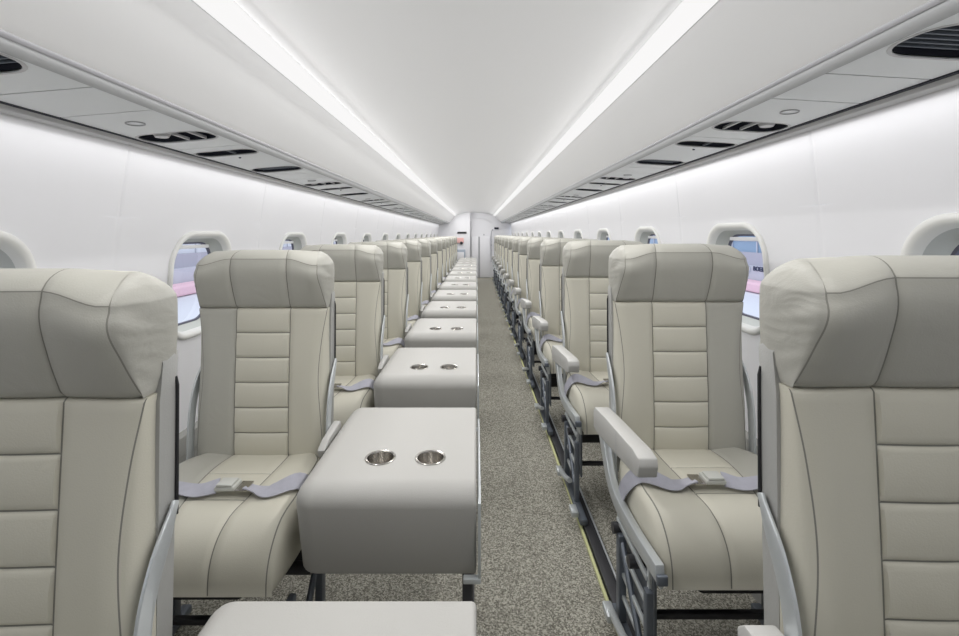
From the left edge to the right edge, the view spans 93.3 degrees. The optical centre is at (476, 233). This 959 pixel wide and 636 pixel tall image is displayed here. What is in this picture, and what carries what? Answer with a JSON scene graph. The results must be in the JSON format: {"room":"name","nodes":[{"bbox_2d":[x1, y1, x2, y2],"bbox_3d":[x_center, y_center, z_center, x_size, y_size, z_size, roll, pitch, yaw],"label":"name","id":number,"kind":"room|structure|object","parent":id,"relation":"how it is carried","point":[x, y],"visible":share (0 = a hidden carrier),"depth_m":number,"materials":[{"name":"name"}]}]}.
{"room":"aircraft cabin","nodes":[
{"label":"aircraft cabin","id":0,"kind":"room"},
{"bbox_2d":[0,67,438,432],"bbox_3d":[-1.019,0.037,5.090,0.068,1.355,14.320,0,0,0],"label":"wall","id":1,"kind":"structure","parent":0,"point":[76,200],"depth_m":1.36,"materials":[{"name":"white plastic"}]},
{"bbox_2d":[0,230,36,267],"bbox_3d":[-1.062,0.185,0.870,0.100,0.392,0.382,0,0,0],"label":"window","id":2,"kind":"structure","parent":1,"relation":"in","point":[14,253],"depth_m":1.01,"materials":[{"name":"white plastic"}]},
{"bbox_2d":[179,421,197,463],"bbox_3d":[-1.016,0.940,5.275,0.060,0.480,13.950,0,0,0],"label":"baseboard","id":3,"kind":"structure","parent":1,"relation":"attached to","point":[183,434],"depth_m":1.60,"materials":[{"name":"grey"}]},
{"bbox_2d":[167,231,231,339],"bbox_3d":[-1.062,0.185,1.710,0.100,0.392,0.382,0,0,0],"label":"window","id":4,"kind":"structure","parent":1,"relation":"in","point":[212,241],"depth_m":1.70,"materials":[{"name":"white plastic"}]},
{"bbox_2d":[180,244,208,248],"bbox_3d":[-1.076,0.048,1.710,0.005,0.014,0.215,0,0,0],"label":"shade","id":5,"kind":"object","parent":4,"relation":"attached to","point":[206,246],"depth_m":1.72,"materials":[{"name":"white plastic"}]},
{"bbox_2d":[0,101,439,224],"bbox_3d":[-0.973,-0.265,5.275,0.032,0.030,13.950,0,0,0],"label":"trim","id":6,"kind":"structure","parent":1,"relation":"attached to","point":[5,109],"depth_m":1.30,"materials":[{"name":"grey plastic"}]},
{"bbox_2d":[0,0,453,222],"bbox_3d":[-0.785,-0.405,5.173,0.410,0.250,13.747,0,0,0],"label":"bin","id":7,"kind":"object","parent":1,"relation":"attached to","point":[171,58],"visible":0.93,"depth_m":1.04,"materials":[{"name":"white plastic"}]},
{"bbox_2d":[0,52,150,116],"bbox_3d":[-0.843,-0.300,0.430,0.218,0.073,1.196,0,0,0],"label":"panel","id":8,"kind":"object","parent":7,"relation":"attached to","point":[33,87],"visible":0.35,"depth_m":0.89,"materials":[{"name":"white plastic"}]},
{"bbox_2d":[0,55,17,63],"bbox_3d":[-0.845,-0.289,0.715,0.187,0.012,0.100,-5,0,0],"label":"grille","id":9,"kind":"object","parent":8,"relation":"attached to","point":[4,59],"depth_m":0.76,"materials":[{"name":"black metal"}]},
{"bbox_2d":[61,110,325,179],"bbox_3d":[-0.843,-0.300,1.630,0.218,0.073,1.196,0,0,0],"label":"panel","id":10,"kind":"object","parent":7,"relation":"attached to","point":[152,125],"visible":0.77,"depth_m":1.33,"materials":[{"name":"grey plastic"}]},
{"bbox_2d":[154,133,170,138],"bbox_3d":[-0.890,-0.286,1.280,0.044,0.026,0.044,-5,0,0],"label":"reading lamp","id":11,"kind":"object","parent":10,"relation":"on","point":[163,136],"depth_m":1.27,"materials":[{"name":"grey plastic"}]},
{"bbox_2d":[258,166,295,169],"bbox_3d":[-0.845,-0.289,1.915,0.187,0.012,0.100,-5,0,0],"label":"grille","id":12,"kind":"object","parent":10,"relation":"attached to","point":[276,167],"depth_m":1.95,"materials":[{"name":"black metal"}]},
{"bbox_2d":[193,0,455,215],"bbox_3d":[-0.553,-0.491,5.275,0.050,0.031,13.950,0,0,0],"label":"light strip","id":13,"kind":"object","parent":7,"relation":"attached to","point":[228,13],"depth_m":1.34,"materials":[{"name":"white plastic"}]},
{"bbox_2d":[285,177,377,198],"bbox_3d":[-0.843,-0.300,2.830,0.218,0.073,1.196,0,0,0],"label":"panel","id":14,"kind":"object","parent":7,"relation":"attached to","point":[338,188],"visible":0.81,"depth_m":2.65,"materials":[{"name":"grey plastic"}]},
{"bbox_2d":[353,193,402,207],"bbox_3d":[-0.843,-0.300,4.030,0.218,0.073,1.196,0,0,0],"label":"panel","id":15,"kind":"object","parent":7,"relation":"attached to","point":[377,201],"visible":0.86,"depth_m":3.89,"materials":[{"name":"grey plastic"}]},
{"bbox_2d":[385,204,417,212],"bbox_3d":[-0.843,-0.300,5.230,0.218,0.073,1.196,0,0,0],"label":"panel","id":16,"kind":"object","parent":7,"relation":"attached to","point":[403,209],"visible":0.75,"depth_m":5.13,"materials":[{"name":"grey plastic"}]},
{"bbox_2d":[403,211,427,216],"bbox_3d":[-0.843,-0.300,6.430,0.218,0.073,1.196,0,0,0],"label":"panel","id":17,"kind":"object","parent":7,"relation":"attached to","point":[415,214],"visible":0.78,"depth_m":6.29,"materials":[{"name":"grey plastic"}]},
{"bbox_2d":[418,215,434,218],"bbox_3d":[-0.843,-0.300,7.630,0.218,0.073,1.196,0,0,0],"label":"panel","id":18,"kind":"object","parent":7,"relation":"attached to","point":[421,217],"visible":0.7,"depth_m":7.57,"materials":[{"name":"grey plastic"}]},
{"bbox_2d":[279,232,306,249],"bbox_3d":[-1.062,0.185,2.550,0.100,0.392,0.382,0,0,0],"label":"window","id":19,"kind":"structure","parent":1,"relation":"in","point":[297,240],"depth_m":2.64,"materials":[{"name":"white plastic"}]},
{"bbox_2d":[331,233,346,243],"bbox_3d":[-1.062,0.185,3.390,0.100,0.392,0.382,0,0,0],"label":"window","id":20,"kind":"structure","parent":1,"relation":"in","point":[339,238],"depth_m":3.49,"materials":[{"name":"white plastic"}]},
{"bbox_2d":[361,233,371,241],"bbox_3d":[-1.062,0.185,4.230,0.100,0.392,0.382,0,0,0],"label":"window","id":21,"kind":"structure","parent":1,"relation":"in","point":[366,237],"depth_m":4.34,"materials":[{"name":"white plastic"}]},
{"bbox_2d":[381,233,387,239],"bbox_3d":[-1.062,0.185,5.070,0.100,0.392,0.382,0,0,0],"label":"window","id":22,"kind":"structure","parent":1,"relation":"in","point":[385,235],"depth_m":5.17,"materials":[{"name":"white plastic"}]},
{"bbox_2d":[438,212,469,257],"bbox_3d":[-0.600,0.300,12.150,0.860,1.760,0.200,0,0,0],"label":"wall partition","id":23,"kind":"structure","parent":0,"point":[460,222],"depth_m":12.05,"materials":[{"name":"white plastic"}]},
{"bbox_2d":[457,238,463,244],"bbox_3d":[-0.470,0.190,12.008,0.260,0.180,0.065,0,0,0],"label":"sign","id":24,"kind":"object","parent":23,"relation":"attached to","point":[459,240],"visible":0.52,"depth_m":12.01,"materials":[{"name":"pink plastic"}]},
{"bbox_2d":[457,249,464,258],"bbox_3d":[-0.440,0.560,11.992,0.290,0.300,0.095,0,0,0],"label":"box","id":25,"kind":"object","parent":23,"relation":"attached to","point":[461,252],"visible":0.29,"depth_m":11.95,"materials":[{"name":"grey plastic"}]},
{"bbox_2d":[233,0,682,214],"bbox_3d":[-0.040,-0.544,5.275,0.980,0.077,13.950,0,0,0],"label":"ceiling","id":26,"kind":"structure","parent":0,"point":[470,96],"depth_m":1.51,"materials":[{"name":"white plastic"}]},
{"bbox_2d":[494,0,718,215],"bbox_3d":[0.473,-0.493,5.275,0.050,0.026,13.950,0,0,0],"label":"light strip","id":27,"kind":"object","parent":26,"relation":"attached to","point":[688,12],"depth_m":1.35,"materials":[{"name":"white plastic"}]},
{"bbox_2d":[173,278,760,635],"bbox_3d":[-0.045,1.200,5.275,2.200,0.040,14.150,0,0,0],"label":"floor","id":28,"kind":"structure","parent":0,"point":[539,578],"depth_m":1.69,"materials":[{"name":"carpet"}]},
{"bbox_2d":[0,268,178,635],"bbox_3d":[-0.675,0.607,0.481,0.481,1.111,0.552,0,0,0],"label":"seat","id":29,"kind":"object","parent":28,"relation":"on","point":[89,382],"visible":1,"depth_m":0.63,"materials":[{"name":"beige leather"}]},
{"bbox_2d":[172,250,340,635],"bbox_3d":[-0.675,0.607,1.271,0.481,1.111,0.552,0,0,0],"label":"seat","id":30,"kind":"object","parent":28,"relation":"on","point":[265,378],"visible":0.82,"depth_m":1.41,"materials":[{"name":"beige leather"}]},
{"bbox_2d":[173,453,319,596],"bbox_3d":[-0.675,0.751,1.225,0.454,0.159,0.380,0,0,0],"label":"seat cushion","id":31,"kind":"object","parent":30,"relation":"on","point":[242,540],"depth_m":1.10,"materials":[{"name":"beige leather"}]},
{"bbox_2d":[300,244,388,427],"bbox_3d":[-0.675,0.607,2.061,0.481,1.111,0.552,0,0,0],"label":"seat","id":32,"kind":"object","parent":28,"relation":"on","point":[359,282],"visible":0.37,"depth_m":2.20,"materials":[{"name":"beige leather"}]},
{"bbox_2d":[333,374,376,427],"bbox_3d":[-0.675,0.751,2.015,0.454,0.159,0.380,0,0,0],"label":"seat cushion","id":33,"kind":"object","parent":32,"relation":"on","point":[350,395],"depth_m":1.94,"materials":[{"name":"beige leather"}]},
{"bbox_2d":[348,242,411,358],"bbox_3d":[-0.675,0.607,2.851,0.481,1.111,0.552,0,0,0],"label":"seat","id":34,"kind":"object","parent":28,"relation":"on","point":[395,265],"visible":0.3,"depth_m":3.00,"materials":[{"name":"beige leather"}]},
{"bbox_2d":[383,337,403,358],"bbox_3d":[-0.675,0.751,2.805,0.454,0.159,0.380,0,0,0],"label":"seat cushion","id":35,"kind":"object","parent":34,"relation":"on","point":[390,345],"depth_m":2.75,"materials":[{"name":"beige leather"}]},
{"bbox_2d":[375,240,424,325],"bbox_3d":[-0.675,0.607,3.641,0.481,1.111,0.552,0,0,0],"label":"seat","id":36,"kind":"object","parent":28,"relation":"on","point":[414,259],"visible":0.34,"depth_m":3.78,"materials":[{"name":"beige leather"}]},
{"bbox_2d":[407,316,416,325],"bbox_3d":[-0.675,0.751,3.595,0.454,0.159,0.380,0,0,0],"label":"seat cushion","id":37,"kind":"object","parent":36,"relation":"on","point":[411,319],"depth_m":3.55,"materials":[{"name":"beige leather"}]},
{"bbox_2d":[394,239,433,306],"bbox_3d":[-0.675,0.607,4.431,0.481,1.111,0.552,0,0,0],"label":"seat","id":38,"kind":"object","parent":28,"relation":"on","point":[427,295],"visible":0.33,"depth_m":4.57,"materials":[{"name":"beige leather"}]},
{"bbox_2d":[410,238,439,293],"bbox_3d":[-0.675,0.607,5.221,0.481,1.111,0.552,0,0,0],"label":"seat","id":39,"kind":"object","parent":28,"relation":"on","point":[435,286],"visible":0.2,"depth_m":5.37,"materials":[{"name":"beige leather"}]},
{"bbox_2d":[425,237,447,278],"bbox_3d":[-0.675,0.607,6.801,0.481,1.111,0.552,0,0,0],"label":"seat","id":40,"kind":"object","parent":28,"relation":"on","point":[445,274],"visible":0.16,"depth_m":6.95,"materials":[{"name":"beige leather"}]},
{"bbox_2d":[430,238,444,285],"bbox_3d":[-0.675,0.607,6.011,0.481,1.111,0.552,0,0,0],"label":"seat","id":41,"kind":"object","parent":28,"relation":"on","point":[441,279],"visible":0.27,"depth_m":6.16,"materials":[{"name":"beige leather"}]},
{"bbox_2d":[441,237,450,273],"bbox_3d":[-0.675,0.607,7.591,0.481,1.111,0.552,0,0,0],"label":"seat","id":42,"kind":"object","parent":28,"relation":"on","point":[446,238],"visible":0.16,"depth_m":7.74,"materials":[{"name":"beige leather"}]},
{"bbox_2d":[439,236,454,265],"bbox_3d":[-0.675,0.607,9.171,0.481,1.111,0.552,0,0,0],"label":"seat","id":43,"kind":"object","parent":28,"relation":"on","point":[453,263],"visible":0.22,"depth_m":9.33,"materials":[{"name":"beige leather"}]},
{"bbox_2d":[448,237,453,269],"bbox_3d":[-0.675,0.607,8.381,0.481,1.111,0.552,0,0,0],"label":"seat","id":44,"kind":"object","parent":28,"relation":"on","point":[450,238],"visible":0.16,"depth_m":8.54,"materials":[{"name":"beige leather"}]},
{"bbox_2d":[448,236,456,262],"bbox_3d":[-0.675,0.607,9.961,0.481,1.111,0.552,0,0,0],"label":"seat","id":45,"kind":"object","parent":28,"relation":"on","point":[455,261],"visible":0.16,"depth_m":10.12,"materials":[{"name":"beige leather"}]},
{"bbox_2d":[454,236,458,263],"bbox_3d":[-0.675,0.607,10.751,0.481,1.111,0.552,0,0,0],"label":"seat","id":46,"kind":"object","parent":28,"relation":"on","point":[454,236],"visible":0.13,"depth_m":10.90,"materials":[{"name":"beige leather"}]},
{"bbox_2d":[492,277,635,635],"bbox_3d":[0.443,1.168,5.275,0.060,0.026,13.850,0,0,0],"label":"track","id":47,"kind":"object","parent":28,"relation":"on","point":[606,570],"visible":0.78,"depth_m":1.74,"materials":[{"name":"grey metal"}]},
{"bbox_2d":[492,235,498,281],"bbox_3d":[0.627,0.593,10.856,0.507,1.123,0.574,0,0,0],"label":"seat","id":48,"kind":"object","parent":47,"relation":"on","point":[496,235],"visible":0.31,"depth_m":10.99,"materials":[{"name":"beige leather"}]},
{"bbox_2d":[493,235,502,285],"bbox_3d":[0.627,0.593,10.056,0.507,1.123,0.574,0,0,0],"label":"seat","id":49,"kind":"object","parent":47,"relation":"on","point":[495,258],"visible":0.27,"depth_m":10.19,"materials":[{"name":"beige leather"}]},
{"bbox_2d":[496,236,502,296],"bbox_3d":[0.627,0.593,8.456,0.507,1.123,0.574,0,0,0],"label":"seat","id":50,"kind":"object","parent":47,"relation":"on","point":[500,237],"visible":0.23,"depth_m":8.53,"materials":[{"name":"beige leather"}]},
{"bbox_2d":[498,236,505,303],"bbox_3d":[0.627,0.593,7.656,0.507,1.123,0.574,0,0,0],"label":"seat","id":51,"kind":"object","parent":47,"relation":"on","point":[501,266],"visible":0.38,"depth_m":7.76,"materials":[{"name":"beige leather"}]},
{"bbox_2d":[494,235,510,290],"bbox_3d":[0.627,0.593,9.256,0.507,1.123,0.574,0,0,0],"label":"seat","id":52,"kind":"object","parent":47,"relation":"on","point":[497,260],"visible":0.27,"depth_m":9.40,"materials":[{"name":"beige leather"}]},
{"bbox_2d":[501,236,512,312],"bbox_3d":[0.627,0.593,6.856,0.507,1.123,0.574,0,0,0],"label":"seat","id":53,"kind":"object","parent":47,"relation":"on","point":[503,271],"visible":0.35,"depth_m":6.99,"materials":[{"name":"beige leather"}]},
{"bbox_2d":[508,237,521,338],"bbox_3d":[0.627,0.593,5.256,0.507,1.123,0.574,0,0,0],"label":"seat","id":54,"kind":"object","parent":47,"relation":"on","point":[514,282],"visible":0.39,"depth_m":5.39,"materials":[{"name":"beige leather"}]},
{"bbox_2d":[504,236,532,323],"bbox_3d":[0.627,0.593,6.056,0.507,1.123,0.574,0,0,0],"label":"seat","id":55,"kind":"object","parent":47,"relation":"on","point":[508,276],"visible":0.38,"depth_m":6.19,"materials":[{"name":"beige leather"}]},
{"bbox_2d":[513,237,554,358],"bbox_3d":[0.627,0.593,4.456,0.507,1.123,0.574,0,0,0],"label":"seat","id":56,"kind":"object","parent":47,"relation":"on","point":[520,291],"visible":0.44,"depth_m":4.59,"materials":[{"name":"beige leather"}]},
{"bbox_2d":[519,302,526,319],"bbox_3d":[0.640,0.731,4.420,0.454,0.159,0.380,0,0,0],"label":"seat cushion","id":57,"kind":"object","parent":56,"relation":"on","point":[520,309],"depth_m":4.26,"materials":[{"name":"beige leather"}]},
{"bbox_2d":[521,238,571,387],"bbox_3d":[0.627,0.593,3.656,0.507,1.123,0.574,0,0,0],"label":"seat","id":58,"kind":"object","parent":47,"relation":"on","point":[531,303],"visible":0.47,"depth_m":3.79,"materials":[{"name":"beige leather"}]},
{"bbox_2d":[528,313,539,340],"bbox_3d":[0.640,0.731,3.620,0.454,0.159,0.380,0,0,0],"label":"seat cushion","id":59,"kind":"object","parent":58,"relation":"on","point":[530,327],"depth_m":3.52,"materials":[{"name":"beige leather"}]},
{"bbox_2d":[532,239,596,435],"bbox_3d":[0.627,0.593,2.856,0.507,1.123,0.574,0,0,0],"label":"seat","id":60,"kind":"object","parent":47,"relation":"on","point":[548,323],"visible":0.38,"depth_m":2.99,"materials":[{"name":"beige leather"}]},
{"bbox_2d":[542,334,562,373],"bbox_3d":[0.640,0.731,2.820,0.454,0.159,0.380,0,0,0],"label":"seat cushion","id":61,"kind":"object","parent":60,"relation":"on","point":[547,341],"depth_m":2.73,"materials":[{"name":"beige leather"}]},
{"bbox_2d":[552,240,642,525],"bbox_3d":[0.627,0.593,2.056,0.507,1.123,0.574,0,0,0],"label":"seat","id":62,"kind":"object","parent":47,"relation":"on","point":[583,387],"visible":0.56,"depth_m":2.19,"materials":[{"name":"beige leather"}]},
{"bbox_2d":[566,370,608,434],"bbox_3d":[0.640,0.731,2.020,0.454,0.159,0.380,0,0,0],"label":"seat cushion","id":63,"kind":"object","parent":62,"relation":"on","point":[583,395],"depth_m":1.92,"materials":[{"name":"beige leather"}]},
{"bbox_2d":[593,244,763,635],"bbox_3d":[0.627,0.593,1.256,0.507,1.123,0.574,0,0,0],"label":"seat","id":64,"kind":"object","parent":47,"relation":"on","point":[672,427],"visible":0.95,"depth_m":1.39,"materials":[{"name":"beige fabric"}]},
{"bbox_2d":[619,447,762,589],"bbox_3d":[0.640,0.731,1.220,0.454,0.159,0.380,0,0,0],"label":"seat cushion","id":65,"kind":"object","parent":64,"relation":"on","point":[706,535],"depth_m":1.10,"materials":[{"name":"beige leather"}]},
{"bbox_2d":[738,255,958,635],"bbox_3d":[0.627,0.593,0.456,0.507,1.123,0.574,0,0,0],"label":"seat","id":66,"kind":"object","parent":47,"relation":"on","point":[858,373],"visible":1,"depth_m":0.62,"materials":[{"name":"beige leather"}]},
{"bbox_3d":[-0.022,1.172,5.275,0.030,0.016,13.850,0,0,0],"label":"track","id":67,"kind":"object","parent":28,"relation":"on","visible":0},
{"bbox_2d":[198,601,475,635],"bbox_3d":[-0.204,0.867,0.490,0.433,0.593,0.523,0,0,0],"label":"console table","id":68,"kind":"object","parent":67,"relation":"on","point":[238,618],"visible":1,"depth_m":0.67,"materials":[{"name":"grey plastic"}]},
{"bbox_2d":[296,408,480,601],"bbox_3d":[-0.204,0.867,1.280,0.433,0.593,0.523,0,0,0],"label":"console table","id":69,"kind":"object","parent":67,"relation":"on","point":[394,491],"visible":0.98,"depth_m":1.05,"materials":[{"name":"grey plastic"}]},
{"bbox_2d":[374,348,478,430],"bbox_3d":[-0.204,0.867,2.070,0.433,0.593,0.523,0,0,0],"label":"console table","id":70,"kind":"object","parent":67,"relation":"on","point":[412,377],"visible":0.78,"depth_m":1.83,"materials":[{"name":"grey plastic"}]},
{"bbox_2d":[404,318,477,370],"bbox_3d":[-0.204,0.867,2.860,0.433,0.593,0.523,0,0,0],"label":"console table","id":71,"kind":"object","parent":67,"relation":"on","point":[425,332],"visible":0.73,"depth_m":2.63,"materials":[{"name":"white plastic"}]},
{"bbox_2d":[421,301,477,338],"bbox_3d":[-0.204,0.867,3.650,0.433,0.593,0.523,0,0,0],"label":"console table","id":72,"kind":"object","parent":67,"relation":"on","point":[434,309],"visible":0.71,"depth_m":3.44,"materials":[{"name":"white plastic"}]},
{"bbox_2d":[431,290,477,318],"bbox_3d":[-0.204,0.867,4.440,0.433,0.593,0.523,0,0,0],"label":"console table","id":73,"kind":"object","parent":67,"relation":"on","point":[440,295],"visible":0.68,"depth_m":4.22,"materials":[{"name":"white plastic"}]},
{"bbox_2d":[439,282,476,305],"bbox_3d":[-0.204,0.867,5.230,0.433,0.593,0.523,0,0,0],"label":"console table","id":74,"kind":"object","parent":67,"relation":"on","point":[445,285],"visible":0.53,"depth_m":4.99,"materials":[{"name":"white plastic"}]},
{"bbox_2d":[444,276,476,295],"bbox_3d":[-0.204,0.867,6.020,0.433,0.593,0.523,0,0,0],"label":"console table","id":75,"kind":"object","parent":67,"relation":"on","point":[448,278],"visible":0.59,"depth_m":5.78,"materials":[{"name":"beige plastic"}]},
{"bbox_2d":[448,271,476,288],"bbox_3d":[-0.204,0.867,6.810,0.433,0.593,0.523,0,0,0],"label":"console table","id":76,"kind":"object","parent":67,"relation":"on","point":[452,273],"visible":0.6,"depth_m":6.58,"materials":[{"name":"grey plastic"}]},
{"bbox_2d":[451,267,476,282],"bbox_3d":[-0.204,0.867,7.600,0.433,0.593,0.523,0,0,0],"label":"console table","id":77,"kind":"object","parent":67,"relation":"on","point":[454,268],"visible":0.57,"depth_m":7.37,"materials":[{"name":"grey plastic"}]},
{"bbox_2d":[453,264,476,277],"bbox_3d":[-0.204,0.867,8.390,0.433,0.593,0.523,0,0,0],"label":"console table","id":78,"kind":"object","parent":67,"relation":"on","point":[456,265],"visible":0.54,"depth_m":8.24,"materials":[{"name":"grey plastic"}]},
{"bbox_2d":[455,262,476,273],"bbox_3d":[-0.204,0.867,9.180,0.433,0.593,0.523,0,0,0],"label":"console table","id":79,"kind":"object","parent":67,"relation":"on","point":[457,262],"visible":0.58,"depth_m":8.95,"materials":[{"name":"grey plastic"}]},
{"bbox_2d":[457,259,476,270],"bbox_3d":[-0.204,0.867,9.970,0.433,0.593,0.523,0,0,0],"label":"console table","id":80,"kind":"object","parent":67,"relation":"on","point":[460,260],"visible":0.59,"depth_m":9.80,"materials":[{"name":"grey plastic"}]},
{"bbox_2d":[470,212,511,277],"bbox_3d":[-0.050,0.280,12.280,2.300,2.000,0.060,0,0,0],"label":"wall","id":81,"kind":"structure","parent":0,"point":[478,227],"depth_m":12.25,"materials":[{"name":"white plastic"}]},
{"bbox_2d":[471,234,489,276],"bbox_3d":[0.115,0.588,12.220,0.500,1.165,0.060,0,0,0],"label":"door","id":82,"kind":"structure","parent":81,"relation":"in","point":[484,241],"depth_m":12.21,"materials":[{"name":"white plastic"}]},
{"bbox_2d":[491,229,492,261],"bbox_3d":[0.416,0.312,12.197,0.062,0.876,0.096,0,0,0],"label":"grab rail","id":83,"kind":"object","parent":81,"relation":"attached to","point":[492,229],"visible":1,"depth_m":12.15,"materials":[{"name":"grey"}]},
{"bbox_2d":[510,52,958,437],"bbox_3d":[0.940,0.037,5.062,0.063,1.355,14.375,0,0,0],"label":"wall","id":84,"kind":"structure","parent":0,"point":[860,185],"depth_m":1.25,"materials":[{"name":"white plastic"}]},
{"bbox_2d":[558,230,564,237],"bbox_3d":[0.973,0.155,5.015,0.097,0.392,0.382,0,0,0],"label":"window","id":85,"kind":"structure","parent":84,"relation":"in","point":[560,232],"depth_m":5.12,"materials":[{"name":"white plastic"}]},
{"bbox_2d":[573,230,582,238],"bbox_3d":[0.973,0.155,4.175,0.097,0.392,0.382,0,0,0],"label":"window","id":86,"kind":"structure","parent":84,"relation":"in","point":[577,234],"depth_m":4.29,"materials":[{"name":"white plastic"}]},
{"bbox_2d":[597,228,611,239],"bbox_3d":[0.973,0.155,3.335,0.097,0.392,0.382,0,0,0],"label":"window","id":87,"kind":"structure","parent":84,"relation":"in","point":[603,233],"depth_m":3.43,"materials":[{"name":"white plastic"}]},
{"bbox_2d":[634,226,660,243],"bbox_3d":[0.973,0.155,2.495,0.097,0.392,0.382,0,0,0],"label":"window","id":88,"kind":"structure","parent":84,"relation":"in","point":[643,234],"depth_m":2.58,"materials":[{"name":"white plastic"}]},
{"bbox_2d":[495,0,958,222],"bbox_3d":[0.708,-0.418,5.274,0.414,0.224,13.948,0,0,0],"label":"bin","id":89,"kind":"object","parent":84,"relation":"attached to","point":[739,56],"visible":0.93,"depth_m":1.05,"materials":[{"name":"white plastic"}]},
{"bbox_2d":[515,213,530,217],"bbox_3d":[0.774,-0.329,7.630,0.209,0.068,1.196,0,0,0],"label":"panel","id":90,"kind":"object","parent":89,"relation":"attached to","point":[519,215],"visible":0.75,"depth_m":7.46,"materials":[{"name":"grey plastic"}]},
{"bbox_2d":[521,210,542,214],"bbox_3d":[0.774,-0.329,6.430,0.209,0.068,1.196,0,0,0],"label":"panel","id":91,"kind":"object","parent":89,"relation":"attached to","point":[530,212],"visible":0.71,"depth_m":6.37,"materials":[{"name":"grey plastic"}]},
{"bbox_2d":[530,202,559,210],"bbox_3d":[0.774,-0.329,5.230,0.209,0.068,1.196,0,0,0],"label":"panel","id":92,"kind":"object","parent":89,"relation":"attached to","point":[541,207],"visible":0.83,"depth_m":5.09,"materials":[{"name":"grey plastic"}]},
{"bbox_2d":[543,193,589,204],"bbox_3d":[0.774,-0.329,4.030,0.209,0.068,1.196,0,0,0],"label":"panel","id":93,"kind":"object","parent":89,"relation":"attached to","point":[563,199],"visible":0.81,"depth_m":3.89,"materials":[{"name":"grey plastic"}]},
{"bbox_2d":[567,171,651,194],"bbox_3d":[0.774,-0.329,2.830,0.209,0.068,1.196,0,0,0],"label":"panel","id":94,"kind":"object","parent":89,"relation":"attached to","point":[615,178],"visible":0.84,"depth_m":2.64,"materials":[{"name":"grey plastic"}]},
{"bbox_2d":[615,98,858,173],"bbox_3d":[0.774,-0.329,1.630,0.209,0.068,1.196,0,0,0],"label":"panel","id":95,"kind":"object","parent":89,"relation":"attached to","point":[774,113],"visible":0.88,"depth_m":1.33,"materials":[{"name":"grey plastic"}]},
{"bbox_2d":[640,160,678,162],"bbox_3d":[0.775,-0.318,1.915,0.179,0.012,0.100,3,0,0],"label":"grille","id":96,"kind":"object","parent":95,"relation":"attached to","point":[641,161],"depth_m":1.95,"materials":[{"name":"black metal"}]},
{"bbox_2d":[757,123,774,127],"bbox_3d":[0.820,-0.317,1.280,0.044,0.026,0.044,3,0,0],"label":"reading lamp","id":97,"kind":"object","parent":95,"relation":"on","point":[762,125],"depth_m":1.27,"materials":[{"name":"grey plastic"}]},
{"bbox_2d":[774,13,958,102],"bbox_3d":[0.774,-0.329,0.430,0.209,0.068,1.196,0,0,0],"label":"panel","id":98,"kind":"object","parent":89,"relation":"attached to","point":[881,72],"visible":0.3,"depth_m":0.83,"materials":[{"name":"white plastic"}]},
{"bbox_2d":[896,25,958,49],"bbox_3d":[0.775,-0.318,0.715,0.179,0.012,0.100,3,0,0],"label":"grille","id":99,"kind":"object","parent":98,"relation":"attached to","point":[933,37],"depth_m":0.73,"materials":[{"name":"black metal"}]},
{"bbox_2d":[510,70,958,222],"bbox_3d":[0.899,-0.296,5.275,0.032,0.030,13.950,0,0,0],"label":"trim","id":100,"kind":"structure","parent":84,"relation":"attached to","point":[951,81],"depth_m":1.19,"materials":[{"name":"grey plastic"}]},
{"bbox_2d":[706,222,768,334],"bbox_3d":[0.973,0.155,1.655,0.097,0.392,0.382,0,0,0],"label":"window","id":101,"kind":"structure","parent":84,"relation":"in","point":[721,233],"depth_m":1.64,"materials":[{"name":"white plastic"}]},
{"bbox_2d":[730,237,757,240],"bbox_3d":[0.987,0.018,1.655,0.005,0.014,0.215,0,0,0],"label":"shade","id":102,"kind":"object","parent":101,"relation":"attached to","point":[731,238],"depth_m":1.67,"materials":[{"name":"white plastic"}]},
{"bbox_2d":[745,430,760,603],"bbox_3d":[0.930,0.940,5.275,0.060,0.480,13.950,0,0,0],"label":"baseboard","id":103,"kind":"structure","parent":84,"relation":"attached to","point":[757,596],"depth_m":1.52,"materials":[{"name":"grey"}]},
{"bbox_2d":[900,213,958,254],"bbox_3d":[0.973,0.155,0.815,0.097,0.392,0.382,0,0,0],"label":"window","id":104,"kind":"structure","parent":84,"relation":"in","point":[939,234],"depth_m":0.94,"materials":[{"name":"white plastic"}]},
{"label":"outside","id":105,"kind":"structure","parent":0,"visible":0},
{"bbox_2d":[177,291,758,322],"bbox_3d":[0.000,3.030,20.000,120.000,0.100,160.000,0,0,0],"label":"ground","id":106,"kind":"structure","parent":105,"point":[188,305],"depth_m":18.62,"materials":[{"name":"white"}]},
{"bbox_2d":[173,241,335,296],"bbox_3d":[-17.650,-0.245,25.017,7.500,6.450,110.035,0,0,0],"label":"terminal building","id":107,"kind":"structure","parent":106,"relation":"on","point":[186,260],"depth_m":23.43,"materials":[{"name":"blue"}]},
{"bbox_2d":[608,216,763,292],"bbox_3d":[17.650,-0.245,25.017,7.500,6.450,110.035,0,0,0],"label":"terminal building","id":108,"kind":"structure","parent":106,"relation":"on","point":[751,250],"depth_m":24.77,"materials":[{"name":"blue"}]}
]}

